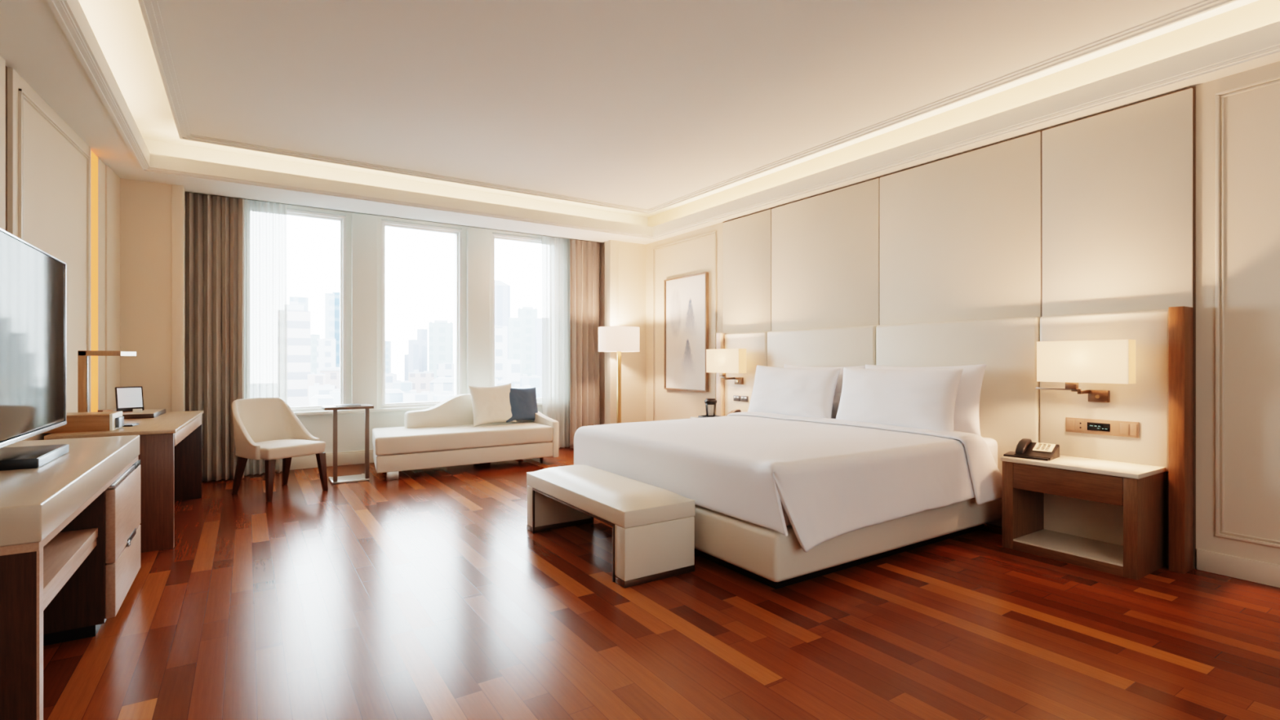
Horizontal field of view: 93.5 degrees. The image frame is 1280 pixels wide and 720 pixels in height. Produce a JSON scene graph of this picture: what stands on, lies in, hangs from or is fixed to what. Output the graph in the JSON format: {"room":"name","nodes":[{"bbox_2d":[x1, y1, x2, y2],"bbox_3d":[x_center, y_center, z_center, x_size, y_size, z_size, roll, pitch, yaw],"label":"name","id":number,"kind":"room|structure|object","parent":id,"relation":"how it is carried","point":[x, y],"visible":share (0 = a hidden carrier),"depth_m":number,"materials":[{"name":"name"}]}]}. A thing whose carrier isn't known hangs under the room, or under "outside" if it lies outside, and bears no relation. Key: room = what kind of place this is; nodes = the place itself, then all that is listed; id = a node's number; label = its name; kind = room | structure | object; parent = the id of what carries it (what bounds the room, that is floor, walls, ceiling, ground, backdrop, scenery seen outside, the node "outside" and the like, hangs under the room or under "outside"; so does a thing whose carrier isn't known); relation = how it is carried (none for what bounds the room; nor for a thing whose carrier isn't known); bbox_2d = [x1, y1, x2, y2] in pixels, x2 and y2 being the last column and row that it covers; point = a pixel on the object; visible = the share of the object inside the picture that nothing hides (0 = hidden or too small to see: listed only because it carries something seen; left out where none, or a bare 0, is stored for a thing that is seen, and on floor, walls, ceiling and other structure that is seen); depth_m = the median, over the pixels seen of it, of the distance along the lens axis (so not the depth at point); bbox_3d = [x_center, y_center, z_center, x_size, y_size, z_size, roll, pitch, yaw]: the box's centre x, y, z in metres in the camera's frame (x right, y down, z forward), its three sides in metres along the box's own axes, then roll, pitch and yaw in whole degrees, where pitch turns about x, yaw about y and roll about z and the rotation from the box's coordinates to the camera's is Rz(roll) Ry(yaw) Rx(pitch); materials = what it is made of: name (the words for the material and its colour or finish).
{"room":"hotel room","nodes":[
{"label":"hotel room","id":0,"kind":"room"},
{"bbox_2d":[0,55,119,440],"bbox_3d":[-2.734,-0.250,1.857,0.260,2.900,9.733,0,0,-30],"label":"wall","id":1,"kind":"structure","parent":0,"point":[55,171],"depth_m":4.02,"materials":[{"name":"beige paint"}]},
{"bbox_2d":[0,227,66,448],"bbox_3d":[-2.547,-0.080,2.206,0.368,0.794,1.584,0,0,-33],"label":"television","id":2,"kind":"object","parent":1,"relation":"attached to","point":[33,281],"visible":1,"depth_m":2.48,"materials":[{"name":"black plastic"}]},
{"bbox_2d":[18,88,89,440],"bbox_3d":[-3.742,-0.300,3.880,0.012,2.400,1.273,0,0,-30],"label":"trim","id":3,"kind":"structure","parent":1,"relation":"attached to","point":[22,95],"depth_m":3.73,"materials":[{"name":"beige paint"}]},
{"bbox_2d":[88,146,90,412],"bbox_3d":[-4.080,-0.190,4.466,0.006,2.780,0.030,0,0,-33],"label":"trim","id":4,"kind":"structure","parent":1,"relation":"attached to","point":[89,146],"depth_m":4.46,"materials":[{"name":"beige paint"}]},
{"bbox_2d":[90,150,97,412],"bbox_3d":[-4.167,-0.210,4.561,0.045,2.720,0.218,0,0,-30],"label":"light strip","id":5,"kind":"object","parent":1,"relation":"attached to","point":[94,158],"visible":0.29,"depth_m":4.58,"materials":[{"name":"orange"}]},
{"bbox_2d":[120,177,645,422],"bbox_3d":[-2.637,-0.370,7.117,5.970,3.140,1.100,0,0,-33],"label":"wall","id":6,"kind":"structure","parent":0,"point":[145,206],"depth_m":5.36,"materials":[{"name":"beige paint"}]},
{"bbox_2d":[289,449,373,470],"bbox_3d":[-2.654,1.125,7.353,5.200,0.150,0.045,0,0,-33],"label":"baseboard","id":7,"kind":"structure","parent":6,"relation":"attached to","point":[355,457],"depth_m":6.79,"materials":[{"name":"beige paint"}]},
{"bbox_2d":[171,184,618,424],"bbox_3d":[-2.290,-0.193,6.763,4.695,2.785,0.152,0,0,-33],"label":"trim","id":8,"kind":"structure","parent":6,"relation":"attached to","point":[611,246],"depth_m":5.46,"materials":[{"name":"beige paint"}]},
{"bbox_2d":[262,201,542,453],"bbox_3d":[-2.724,-0.370,7.460,5.200,3.140,0.430,0,0,-33],"label":"wall window","id":9,"kind":"structure","parent":6,"relation":"in","point":[363,231],"depth_m":6.99,"materials":[{"name":"white paint"}]},
{"bbox_2d":[286,208,346,411],"bbox_3d":[-3.800,-0.541,6.667,0.971,2.218,0.120,0,0,-33],"label":"window","id":10,"kind":"structure","parent":9,"relation":"in","point":[342,219],"depth_m":6.88,"materials":[{"name":"clear glass"}]},
{"bbox_2d":[381,219,462,408],"bbox_3d":[-2.681,-0.541,7.399,0.951,2.218,0.120,0,0,-33],"label":"window","id":11,"kind":"structure","parent":9,"relation":"in","point":[458,233],"depth_m":7.42,"materials":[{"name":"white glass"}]},
{"bbox_2d":[492,233,542,401],"bbox_3d":[-1.549,-0.541,8.138,0.971,2.218,0.120,0,0,-33],"label":"window","id":12,"kind":"structure","parent":9,"relation":"in","point":[495,236],"depth_m":7.84,"materials":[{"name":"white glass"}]},
{"bbox_2d":[569,239,604,448],"bbox_3d":[-0.641,-0.233,8.262,0.726,2.843,0.138,0,0,-33],"label":"drape","id":13,"kind":"object","parent":6,"relation":"hanging from","point":[587,259],"visible":0.67,"depth_m":8.20,"materials":[{"name":"brown fabric"}]},
{"bbox_2d":[143,138,648,226],"bbox_3d":[-0.005,-1.778,3.252,5.950,0.325,8.650,0,0,-33],"label":"cove light","id":14,"kind":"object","parent":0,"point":[155,147],"depth_m":6.29,"materials":[{"name":"paint"}]},
{"bbox_2d":[0,0,1279,244],"bbox_3d":[-0.384,-1.790,3.422,6.900,0.420,9.750,0,0,-33],"label":"ceiling","id":15,"kind":"structure","parent":0,"point":[646,104],"depth_m":3.89,"materials":[{"name":"paint"}]},
{"bbox_2d":[184,191,244,481],"bbox_3d":[-4.231,-0.233,5.922,0.586,2.844,0.138,0,0,-33],"label":"drape","id":16,"kind":"object","parent":15,"relation":"hanging from","point":[214,225],"visible":0.67,"depth_m":5.94,"materials":[{"name":"brown fabric"}]},
{"bbox_2d":[244,199,287,475],"bbox_3d":[-3.982,-0.246,6.277,0.540,2.868,0.135,0,0,-33],"label":"sheer curtain","id":17,"kind":"object","parent":15,"relation":"hanging from","point":[265,234],"visible":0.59,"depth_m":6.31,"materials":[{"name":"white fabric"}]},
{"bbox_2d":[541,235,569,448],"bbox_3d":[-1.069,-0.246,8.181,0.582,2.868,0.140,0,0,-33],"label":"sheer curtain","id":18,"kind":"object","parent":15,"relation":"hanging from","point":[555,251],"visible":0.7,"depth_m":8.14,"materials":[{"name":"white fabric"}]},
{"bbox_2d":[137,0,1237,213],"bbox_3d":[0.045,-1.840,3.350,4.660,0.040,6.880,0,0,-33],"label":"trim","id":19,"kind":"structure","parent":15,"relation":"attached to","point":[150,11],"depth_m":4.35,"materials":[{"name":"paint"}]},
{"bbox_2d":[43,446,1279,719],"bbox_3d":[-0.384,1.225,3.422,6.900,0.050,9.750,0,0,-33],"label":"floor","id":20,"kind":"structure","parent":0,"point":[424,593],"depth_m":2.71,"materials":[{"name":"brown wood"}]},
{"bbox_2d":[0,435,140,719],"bbox_3d":[-2.455,0.805,2.358,0.579,0.790,1.895,0,0,-33],"label":"base cabinet","id":21,"kind":"object","parent":20,"relation":"on","point":[70,526],"visible":1,"depth_m":2.21,"materials":[{"name":"beige wood"}]},
{"bbox_2d":[0,444,68,471],"bbox_3d":[-2.541,0.391,2.389,0.320,0.038,0.460,0,0,-33],"label":"media box","id":22,"kind":"object","parent":21,"relation":"on","point":[32,456],"visible":1,"depth_m":2.38,"materials":[{"name":"black plastic"}]},
{"bbox_2d":[43,528,97,610],"bbox_3d":[-2.272,0.766,2.038,0.495,0.077,1.058,0,0,-33],"label":"shelf","id":23,"kind":"object","parent":21,"relation":"attached to","point":[65,553],"depth_m":2.28,"materials":[{"name":"brown wood"}]},
{"bbox_2d":[44,410,204,552],"bbox_3d":[-3.650,0.822,4.394,0.612,0.757,1.692,0,0,-31],"label":"desk","id":24,"kind":"object","parent":20,"relation":"on","point":[171,455],"visible":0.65,"depth_m":3.81,"materials":[{"name":"brown wood"}]},
{"bbox_2d":[42,411,124,433],"bbox_3d":[-3.534,0.391,3.786,0.425,0.105,0.250,0,0,-29],"label":"organizer","id":25,"kind":"object","parent":24,"relation":"on","point":[100,420],"visible":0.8,"depth_m":3.73,"materials":[{"name":"brown wood"}]},
{"bbox_2d":[77,350,136,412],"bbox_3d":[-3.596,0.191,4.053,0.312,0.505,0.120,0,0,-33],"label":"desk lamp","id":26,"kind":"object","parent":24,"relation":"on","point":[82,356],"visible":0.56,"depth_m":3.98,"materials":[{"name":"beige wood"}]},
{"bbox_2d":[97,408,116,411],"bbox_3d":[-4.206,0.417,4.748,0.106,0.052,0.168,0,0,-30],"label":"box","id":27,"kind":"object","parent":24,"relation":"on","point":[102,410],"visible":0.24,"depth_m":4.71,"materials":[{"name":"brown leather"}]},
{"bbox_2d":[122,422,139,426],"bbox_3d":[-3.440,0.438,4.059,0.070,0.011,0.140,0,0,-25],"label":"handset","id":28,"kind":"object","parent":24,"relation":"on","point":[132,424],"visible":0.77,"depth_m":4.03,"materials":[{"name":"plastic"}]},
{"bbox_2d":[122,408,165,418],"bbox_3d":[-3.968,0.425,4.748,0.290,0.035,0.510,0,0,-30],"label":"desk tray","id":29,"kind":"object","parent":24,"relation":"on","point":[148,413],"visible":0.49,"depth_m":4.59,"materials":[{"name":"brown leather"}]},
{"bbox_2d":[115,386,144,412],"bbox_3d":[-4.068,0.310,4.793,0.100,0.195,0.170,0,0,37],"label":"tablet","id":30,"kind":"object","parent":29,"relation":"on","point":[127,398],"visible":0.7,"depth_m":4.77,"materials":[{"name":"black plastic"}]},
{"bbox_2d":[231,397,328,502],"bbox_3d":[-3.310,0.778,5.481,0.703,0.845,0.572,0,0,29],"label":"chair","id":31,"kind":"object","parent":20,"relation":"on","point":[268,428],"visible":1,"depth_m":5.50,"materials":[{"name":"beige fabric"}]},
{"bbox_2d":[320,404,373,484],"bbox_3d":[-2.921,0.828,6.011,0.435,0.745,0.340,0,0,-33],"label":"side table","id":32,"kind":"object","parent":20,"relation":"on","point":[335,479],"visible":0.98,"depth_m":5.94,"materials":[{"name":"beige metal"}]},
{"bbox_2d":[333,404,360,406],"bbox_3d":[-2.918,0.450,6.001,0.224,0.008,0.204,0,0,-33],"label":"magazine","id":33,"kind":"object","parent":32,"relation":"on","point":[335,405],"visible":1,"depth_m":5.94,"materials":[{"name":"white paper"}]},
{"bbox_2d":[372,393,558,480],"bbox_3d":[-2.014,0.803,6.825,1.979,0.793,0.930,0,0,-33],"label":"sofa","id":34,"kind":"object","parent":20,"relation":"on","point":[442,434],"visible":0.91,"depth_m":6.57,"materials":[{"name":"beige fabric"}]},
{"bbox_2d":[372,421,552,455],"bbox_3d":[-2.048,0.853,6.803,1.897,0.179,0.930,0,0,-33],"label":"seat cushion","id":35,"kind":"object","parent":34,"relation":"on","point":[458,437],"depth_m":6.48,"materials":[{"name":"beige fabric"}]},
{"bbox_2d":[468,382,516,426],"bbox_3d":[-1.733,0.521,7.089,0.554,0.485,0.206,0,0,-39],"label":"cushion","id":36,"kind":"object","parent":34,"relation":"on","point":[491,404],"visible":0.96,"depth_m":7.00,"materials":[{"name":"beige fabric"}]},
{"bbox_2d":[506,386,537,422],"bbox_3d":[-1.445,0.540,7.327,0.492,0.448,0.199,0,0,-42],"label":"cushion","id":37,"kind":"object","parent":34,"relation":"on","point":[523,403],"visible":0.87,"depth_m":7.27,"materials":[{"name":"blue fabric"}]},
{"bbox_2d":[526,464,694,587],"bbox_3d":[-0.245,0.974,3.844,0.479,0.452,1.325,0,0,-33],"label":"bench","id":38,"kind":"object","parent":20,"relation":"on","point":[653,527],"visible":1,"depth_m":3.38,"materials":[{"name":"beige leather"}]},
{"bbox_2d":[527,464,693,511],"bbox_3d":[-0.245,0.773,3.844,0.475,0.050,1.325,0,0,-33],"label":"cushion","id":39,"kind":"object","parent":38,"relation":"on","point":[614,492],"depth_m":3.55,"materials":[{"name":"beige leather"}]},
{"bbox_2d":[598,326,639,423],"bbox_3d":[-0.265,0.394,7.591,0.520,1.612,0.520,0,0,-33],"label":"floor lamp","id":40,"kind":"object","parent":20,"relation":"on","point":[619,340],"visible":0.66,"depth_m":7.39,"materials":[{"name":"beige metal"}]},
{"bbox_2d":[693,437,1002,589],"bbox_3d":[1.020,0.876,4.525,2.258,0.648,2.200,0,0,-33],"label":"bed","id":41,"kind":"object","parent":20,"relation":"on","point":[770,557],"visible":0.2,"depth_m":3.35,"materials":[{"name":"beige leather"}]},
{"bbox_2d":[573,412,1002,551],"bbox_3d":[0.986,0.823,4.447,2.172,0.689,2.324,0,0,-33],"label":"duvet","id":42,"kind":"object","parent":41,"relation":"on","point":[831,478],"visible":0.97,"depth_m":3.60,"materials":[{"name":"white fabric"}]},
{"bbox_2d":[747,364,840,418],"bbox_3d":[1.352,0.292,5.394,0.247,0.483,0.984,0,0,-30],"label":"bed pillow","id":43,"kind":"object","parent":42,"relation":"on","point":[798,392],"visible":0.94,"depth_m":5.24,"materials":[{"name":"white fabric"}]},
{"bbox_2d":[835,367,963,431],"bbox_3d":[1.915,0.292,4.548,0.243,0.467,0.996,0,0,-36],"label":"bed pillow","id":44,"kind":"object","parent":42,"relation":"on","point":[926,399],"visible":0.91,"depth_m":4.40,"materials":[{"name":"white fabric"}]},
{"bbox_2d":[783,364,865,418],"bbox_3d":[1.600,0.289,5.367,0.204,0.502,0.934,0,0,-35],"label":"bed pillow","id":45,"kind":"object","parent":41,"relation":"on","point":[837,393],"visible":0.09,"depth_m":5.13,"materials":[{"name":"white fabric"}]},
{"bbox_2d":[865,364,986,435],"bbox_3d":[2.111,0.284,4.583,0.198,0.512,0.988,0,0,-34],"label":"bed pillow","id":46,"kind":"object","parent":41,"relation":"on","point":[966,419],"visible":0.32,"depth_m":4.22,"materials":[{"name":"white fabric"}]},
{"bbox_2d":[1000,454,1166,580],"bbox_3d":[2.695,0.911,3.686,0.449,0.578,0.715,0,0,-33],"label":"nightstand","id":47,"kind":"object","parent":20,"relation":"on","point":[1101,515],"visible":0.9,"depth_m":3.61,"materials":[{"name":"brown wood"}]},
{"bbox_2d":[1003,438,1059,461],"bbox_3d":[2.514,0.570,3.871,0.230,0.104,0.255,0,0,-41],"label":"telephone","id":48,"kind":"object","parent":47,"relation":"on","point":[1025,448],"visible":1,"depth_m":3.85,"materials":[{"name":"black plastic"}]},
{"bbox_2d":[1003,451,1048,461],"bbox_3d":[2.475,0.612,3.840,0.130,0.020,0.250,0,0,-41],"label":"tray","id":49,"kind":"object","parent":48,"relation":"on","point":[1040,455],"depth_m":3.82,"materials":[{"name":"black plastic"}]},
{"bbox_2d":[1013,528,1123,566],"bbox_3d":[2.692,1.139,3.687,0.413,0.011,0.571,0,0,-33],"label":"shelf","id":50,"kind":"object","parent":47,"relation":"attached to","point":[1100,551],"depth_m":3.69,"materials":[{"name":"beige wood"}]},
{"bbox_3d":[0.928,0.911,6.391,0.449,0.578,0.702,0,0,-33],"label":"nightstand","id":51,"kind":"object","parent":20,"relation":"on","visible":0},
{"bbox_2d":[697,415,720,417],"bbox_3d":[0.774,0.613,6.466,0.190,0.019,0.240,0,0,-33],"label":"tray","id":52,"kind":"object","parent":51,"relation":"on","point":[699,416],"visible":0.23,"depth_m":6.50,"materials":[{"name":"black plastic"}]},
{"bbox_2d":[704,398,716,417],"bbox_3d":[0.765,0.514,6.508,0.136,0.198,0.136,0,0,-33],"label":"tumbler","id":53,"kind":"object","parent":52,"relation":"on","point":[710,403],"visible":0.99,"depth_m":6.46,"materials":[{"name":"black plastic"}]},
{"bbox_2d":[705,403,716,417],"bbox_3d":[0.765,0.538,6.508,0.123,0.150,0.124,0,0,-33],"label":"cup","id":54,"kind":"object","parent":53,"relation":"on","point":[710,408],"depth_m":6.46,"materials":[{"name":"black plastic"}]},
{"bbox_2d":[645,0,1279,568],"bbox_3d":[2.210,-0.370,5.087,0.175,3.140,9.700,0,0,-33],"label":"wall","id":55,"kind":"structure","parent":0,"point":[1112,211],"depth_m":3.90,"materials":[{"name":"beige paint"}]},
{"bbox_2d":[46,0,1279,239],"bbox_3d":[0.042,-1.635,3.300,5.140,0.140,7.380,0,0,-33],"label":"trim","id":56,"kind":"structure","parent":55,"relation":"attached to","point":[1268,36],"depth_m":4.55,"materials":[{"name":"paint"}]},
{"bbox_2d":[663,271,708,391],"bbox_3d":[0.560,-0.331,7.458,0.040,1.416,0.852,0,0,-33],"label":"picture","id":57,"kind":"object","parent":55,"relation":"attached to","point":[686,298],"visible":1,"depth_m":7.43,"materials":[{"name":"beige paper"}]},
{"bbox_2d":[715,306,1192,573],"bbox_3d":[2.006,0.449,5.106,0.144,1.502,4.045,0,0,-33],"label":"headboard","id":58,"kind":"object","parent":55,"relation":"attached to","point":[1011,410],"visible":0.58,"depth_m":4.01,"materials":[{"name":"beige leather"}]},
{"bbox_2d":[706,348,746,384],"bbox_3d":[0.964,0.072,6.483,0.217,0.380,0.520,0,0,-33],"label":"reading lamp","id":59,"kind":"object","parent":58,"relation":"attached to","point":[722,361],"visible":1,"depth_m":6.40,"materials":[{"name":"white fabric"}]},
{"bbox_2d":[733,395,748,401],"bbox_3d":[1.084,0.415,6.487,0.014,0.060,0.225,0,0,-33],"label":"switch panel","id":60,"kind":"object","parent":58,"relation":"attached to","point":[735,397],"visible":1,"depth_m":6.47,"materials":[{"name":"silver metal"}]},
{"bbox_2d":[733,395,740,401],"bbox_3d":[1.053,0.415,6.538,0.011,0.060,0.105,0,0,-33],"label":"switch plate","id":61,"kind":"object","parent":60,"relation":"attached to","point":[735,397],"depth_m":6.53,"materials":[{"name":"silver metal"}]},
{"bbox_2d":[741,395,748,401],"bbox_3d":[1.118,0.415,6.439,0.011,0.060,0.107,0,0,-33],"label":"switch plate","id":62,"kind":"object","parent":60,"relation":"attached to","point":[744,398],"depth_m":6.43,"materials":[{"name":"silver metal"}]},
{"bbox_2d":[1035,339,1135,402],"bbox_3d":[2.761,0.072,3.733,0.217,0.380,0.505,0,0,-33],"label":"reading lamp","id":63,"kind":"object","parent":58,"relation":"attached to","point":[1073,362],"visible":1,"depth_m":3.65,"materials":[{"name":"white fabric"}]},
{"bbox_2d":[1065,417,1139,437],"bbox_3d":[2.870,0.418,3.751,0.016,0.094,0.384,0,0,-33],"label":"panel","id":64,"kind":"object","parent":58,"relation":"attached to","point":[1094,426],"visible":1,"depth_m":3.74,"materials":[{"name":"beige plastic"}]},
{"bbox_2d":[1066,419,1074,430],"bbox_3d":[2.779,0.418,3.884,0.004,0.068,0.040,0,0,-33],"label":"switch","id":65,"kind":"object","parent":64,"relation":"attached to","point":[1070,423],"depth_m":3.88,"materials":[{"name":"beige plastic"}]},
{"bbox_2d":[1075,419,1084,431],"bbox_3d":[2.807,0.418,3.841,0.004,0.068,0.044,0,0,-33],"label":"socket","id":66,"kind":"object","parent":64,"relation":"attached to","point":[1079,423],"depth_m":3.84,"materials":[{"name":"beige plastic"}]},
{"bbox_2d":[1120,422,1128,435],"bbox_3d":[2.934,0.418,3.646,0.004,0.068,0.045,0,0,-33],"label":"switch","id":67,"kind":"object","parent":64,"relation":"attached to","point":[1124,427],"depth_m":3.64,"materials":[{"name":"beige plastic"}]},
{"bbox_2d":[1130,423,1137,435],"bbox_3d":[2.959,0.418,3.608,0.004,0.068,0.032,0,0,-33],"label":"switch","id":68,"kind":"object","parent":64,"relation":"attached to","point":[1133,426],"depth_m":3.61,"materials":[{"name":"beige plastic"}]},
{"bbox_2d":[653,75,1279,547],"bbox_3d":[1.821,-0.255,5.556,0.014,2.490,6.010,0,0,-33],"label":"trim","id":69,"kind":"structure","parent":55,"relation":"attached to","point":[1218,94],"depth_m":3.37,"materials":[{"name":"beige paint"}]},
{"bbox_2d":[1196,548,1279,587],"bbox_3d":[1.775,1.141,5.622,0.018,0.118,6.230,0,0,-33],"label":"baseboard","id":70,"kind":"structure","parent":55,"relation":"attached to","point":[1238,567],"depth_m":3.30,"materials":[{"name":"beige paint"}]},
{"label":"outside","id":71,"kind":"structure","parent":0,"visible":0},
{"bbox_3d":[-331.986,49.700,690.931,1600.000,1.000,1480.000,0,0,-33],"label":"ground","id":72,"kind":"structure","parent":71,"visible":0},
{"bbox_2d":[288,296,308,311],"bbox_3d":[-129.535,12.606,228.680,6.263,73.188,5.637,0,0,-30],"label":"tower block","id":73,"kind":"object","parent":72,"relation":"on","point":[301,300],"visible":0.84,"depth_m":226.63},
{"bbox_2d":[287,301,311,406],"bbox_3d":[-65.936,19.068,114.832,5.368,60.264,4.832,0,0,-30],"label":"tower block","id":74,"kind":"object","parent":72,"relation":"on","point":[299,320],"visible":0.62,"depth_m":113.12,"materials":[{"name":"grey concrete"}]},
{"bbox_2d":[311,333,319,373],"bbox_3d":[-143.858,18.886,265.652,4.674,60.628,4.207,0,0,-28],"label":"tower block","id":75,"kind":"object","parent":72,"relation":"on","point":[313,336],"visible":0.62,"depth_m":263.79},
{"bbox_2d":[307,372,324,406],"bbox_3d":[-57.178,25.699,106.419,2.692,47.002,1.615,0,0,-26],"label":"building","id":76,"kind":"structure","parent":72,"relation":"on","point":[313,378],"depth_m":105.65,"materials":[{"name":"white"}]},
{"bbox_2d":[308,382,334,405],"bbox_3d":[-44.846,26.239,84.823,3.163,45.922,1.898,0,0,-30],"label":"building","id":77,"kind":"structure","parent":72,"relation":"on","point":[316,389],"depth_m":83.90,"materials":[{"name":"white"}]},
{"bbox_2d":[310,394,333,405],"bbox_3d":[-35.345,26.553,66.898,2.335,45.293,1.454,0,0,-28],"label":"building","id":78,"kind":"structure","parent":72,"relation":"on","point":[317,400],"depth_m":66.28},
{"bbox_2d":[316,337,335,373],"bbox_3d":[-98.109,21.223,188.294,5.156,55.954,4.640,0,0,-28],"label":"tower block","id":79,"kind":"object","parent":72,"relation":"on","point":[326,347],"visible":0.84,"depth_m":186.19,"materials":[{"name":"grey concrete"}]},
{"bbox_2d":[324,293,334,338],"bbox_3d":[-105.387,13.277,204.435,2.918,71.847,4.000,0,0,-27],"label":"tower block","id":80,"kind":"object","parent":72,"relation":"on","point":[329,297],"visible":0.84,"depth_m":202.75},
{"bbox_2d":[320,367,339,388],"bbox_3d":[-68.944,25.428,134.708,4.701,47.544,2.927,0,0,-22],"label":"building","id":81,"kind":"structure","parent":72,"relation":"on","point":[331,375],"depth_m":133.52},
{"bbox_2d":[329,388,339,404],"bbox_3d":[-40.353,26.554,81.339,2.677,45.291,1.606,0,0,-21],"label":"building","id":82,"kind":"structure","parent":72,"relation":"on","point":[335,394],"depth_m":80.39,"materials":[{"name":"white"}]},
{"bbox_2d":[332,291,339,367],"bbox_3d":[-105.561,12.631,212.771,5.595,73.138,5.036,0,0,-26],"label":"tower block","id":83,"kind":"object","parent":72,"relation":"on","point":[336,294],"visible":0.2,"depth_m":210.00,"materials":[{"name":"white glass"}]},
{"bbox_2d":[385,340,391,373],"bbox_3d":[-130.325,19.656,306.467,6.726,59.087,6.054,0,0,-23],"label":"tower block","id":84,"kind":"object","parent":72,"relation":"on","point":[388,344],"visible":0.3,"depth_m":304.44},
{"bbox_2d":[385,373,396,389],"bbox_3d":[-66.275,26.194,158.018,4.513,46.013,2.708,0,0,-21],"label":"building","id":85,"kind":"structure","parent":72,"relation":"on","point":[390,378],"depth_m":156.98,"materials":[{"name":"white concrete"}]},
{"bbox_2d":[385,388,404,403],"bbox_3d":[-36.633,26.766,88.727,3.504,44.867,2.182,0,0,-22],"label":"building","id":86,"kind":"structure","parent":72,"relation":"on","point":[392,396],"depth_m":87.93,"materials":[{"name":"white"}]},
{"bbox_2d":[392,380,412,393],"bbox_3d":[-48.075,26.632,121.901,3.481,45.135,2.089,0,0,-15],"label":"building","id":87,"kind":"structure","parent":72,"relation":"on","point":[406,386],"depth_m":121.01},
{"bbox_2d":[404,354,408,381],"bbox_3d":[-122.347,23.009,319.767,5.275,52.382,4.748,0,0,-21],"label":"tower block","id":88,"kind":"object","parent":72,"relation":"on","point":[406,356],"visible":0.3,"depth_m":316.95,"materials":[{"name":"white concrete"}]},
{"bbox_2d":[408,339,418,372],"bbox_3d":[-113.402,19.450,301.626,4.976,59.499,4.478,0,0,-21],"label":"tower block","id":89,"kind":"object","parent":72,"relation":"on","point":[413,344],"visible":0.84,"depth_m":299.50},
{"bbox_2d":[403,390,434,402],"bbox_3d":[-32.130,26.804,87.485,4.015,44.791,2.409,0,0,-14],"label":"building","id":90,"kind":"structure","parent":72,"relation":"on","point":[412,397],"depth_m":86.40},
{"bbox_2d":[408,369,434,393],"bbox_3d":[-55.243,25.846,152.076,5.996,46.708,3.597,0,0,-20],"label":"building","id":91,"kind":"structure","parent":72,"relation":"on","point":[420,381],"depth_m":150.41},
{"bbox_2d":[417,328,427,372],"bbox_3d":[-118.135,16.148,326.724,5.389,66.105,4.851,0,0,-20],"label":"tower block","id":92,"kind":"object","parent":72,"relation":"on","point":[422,334],"visible":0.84,"depth_m":324.63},
{"bbox_2d":[428,320,453,378],"bbox_3d":[-79.765,16.688,241.298,9.200,65.024,8.280,0,0,-18],"label":"tower block","id":93,"kind":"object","parent":72,"relation":"on","point":[440,331],"visible":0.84,"depth_m":237.27,"materials":[{"name":"white"}]},
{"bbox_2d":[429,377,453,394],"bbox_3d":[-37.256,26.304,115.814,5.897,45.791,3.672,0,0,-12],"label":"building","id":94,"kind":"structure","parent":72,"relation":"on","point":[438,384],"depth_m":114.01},
{"bbox_2d":[434,391,453,401],"bbox_3d":[-26.676,26.798,85.256,4.462,44.805,2.677,0,0,-12],"label":"building","id":95,"kind":"structure","parent":72,"relation":"on","point":[445,395],"depth_m":83.76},
{"bbox_2d":[436,362,453,377],"bbox_3d":[-52.672,24.962,164.008,5.019,48.476,4.517,0,0,-18],"label":"tower block","id":96,"kind":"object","parent":72,"relation":"on","point":[444,369],"visible":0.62,"depth_m":161.76,"materials":[{"name":"white concrete"}]},
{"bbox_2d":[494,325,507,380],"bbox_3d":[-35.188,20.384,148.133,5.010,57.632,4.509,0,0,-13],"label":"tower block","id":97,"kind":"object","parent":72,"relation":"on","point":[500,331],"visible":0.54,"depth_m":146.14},
{"bbox_2d":[494,378,508,386],"bbox_3d":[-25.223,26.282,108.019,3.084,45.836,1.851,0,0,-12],"label":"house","id":98,"kind":"structure","parent":72,"relation":"on","point":[497,382],"depth_m":107.21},
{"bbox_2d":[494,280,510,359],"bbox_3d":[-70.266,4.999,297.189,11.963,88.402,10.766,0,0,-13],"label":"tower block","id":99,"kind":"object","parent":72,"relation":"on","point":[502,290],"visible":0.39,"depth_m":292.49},
{"bbox_2d":[506,359,519,386],"bbox_3d":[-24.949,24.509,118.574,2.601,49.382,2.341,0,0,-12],"label":"tower block","id":100,"kind":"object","parent":72,"relation":"on","point":[513,366],"visible":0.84,"depth_m":117.43,"materials":[{"name":"white concrete"}]},
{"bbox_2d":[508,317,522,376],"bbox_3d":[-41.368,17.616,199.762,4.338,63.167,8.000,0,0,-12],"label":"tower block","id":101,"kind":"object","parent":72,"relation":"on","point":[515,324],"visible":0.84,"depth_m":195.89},
{"bbox_2d":[511,384,533,388],"bbox_3d":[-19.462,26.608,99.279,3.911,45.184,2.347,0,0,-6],"label":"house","id":102,"kind":"structure","parent":72,"relation":"on","point":[516,386],"depth_m":98.27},
{"bbox_2d":[517,306,537,376],"bbox_3d":[-45.580,13.867,244.264,7.735,70.665,6.961,0,0,-11],"label":"tower block","id":103,"kind":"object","parent":72,"relation":"on","point":[529,314],"visible":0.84,"depth_m":240.89,"materials":[{"name":"white"}]},
{"bbox_2d":[520,373,541,397],"bbox_3d":[-25.563,26.220,139.223,5.186,45.961,3.111,0,0,-15],"label":"building","id":104,"kind":"structure","parent":72,"relation":"on","point":[534,380],"depth_m":137.96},
{"bbox_2d":[535,317,542,397],"bbox_3d":[-31.799,17.596,201.506,6.344,63.208,8.000,0,0,-9],"label":"tower block","id":105,"kind":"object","parent":72,"relation":"on","point":[538,321],"visible":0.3,"depth_m":197.28,"materials":[{"name":"white concrete"}]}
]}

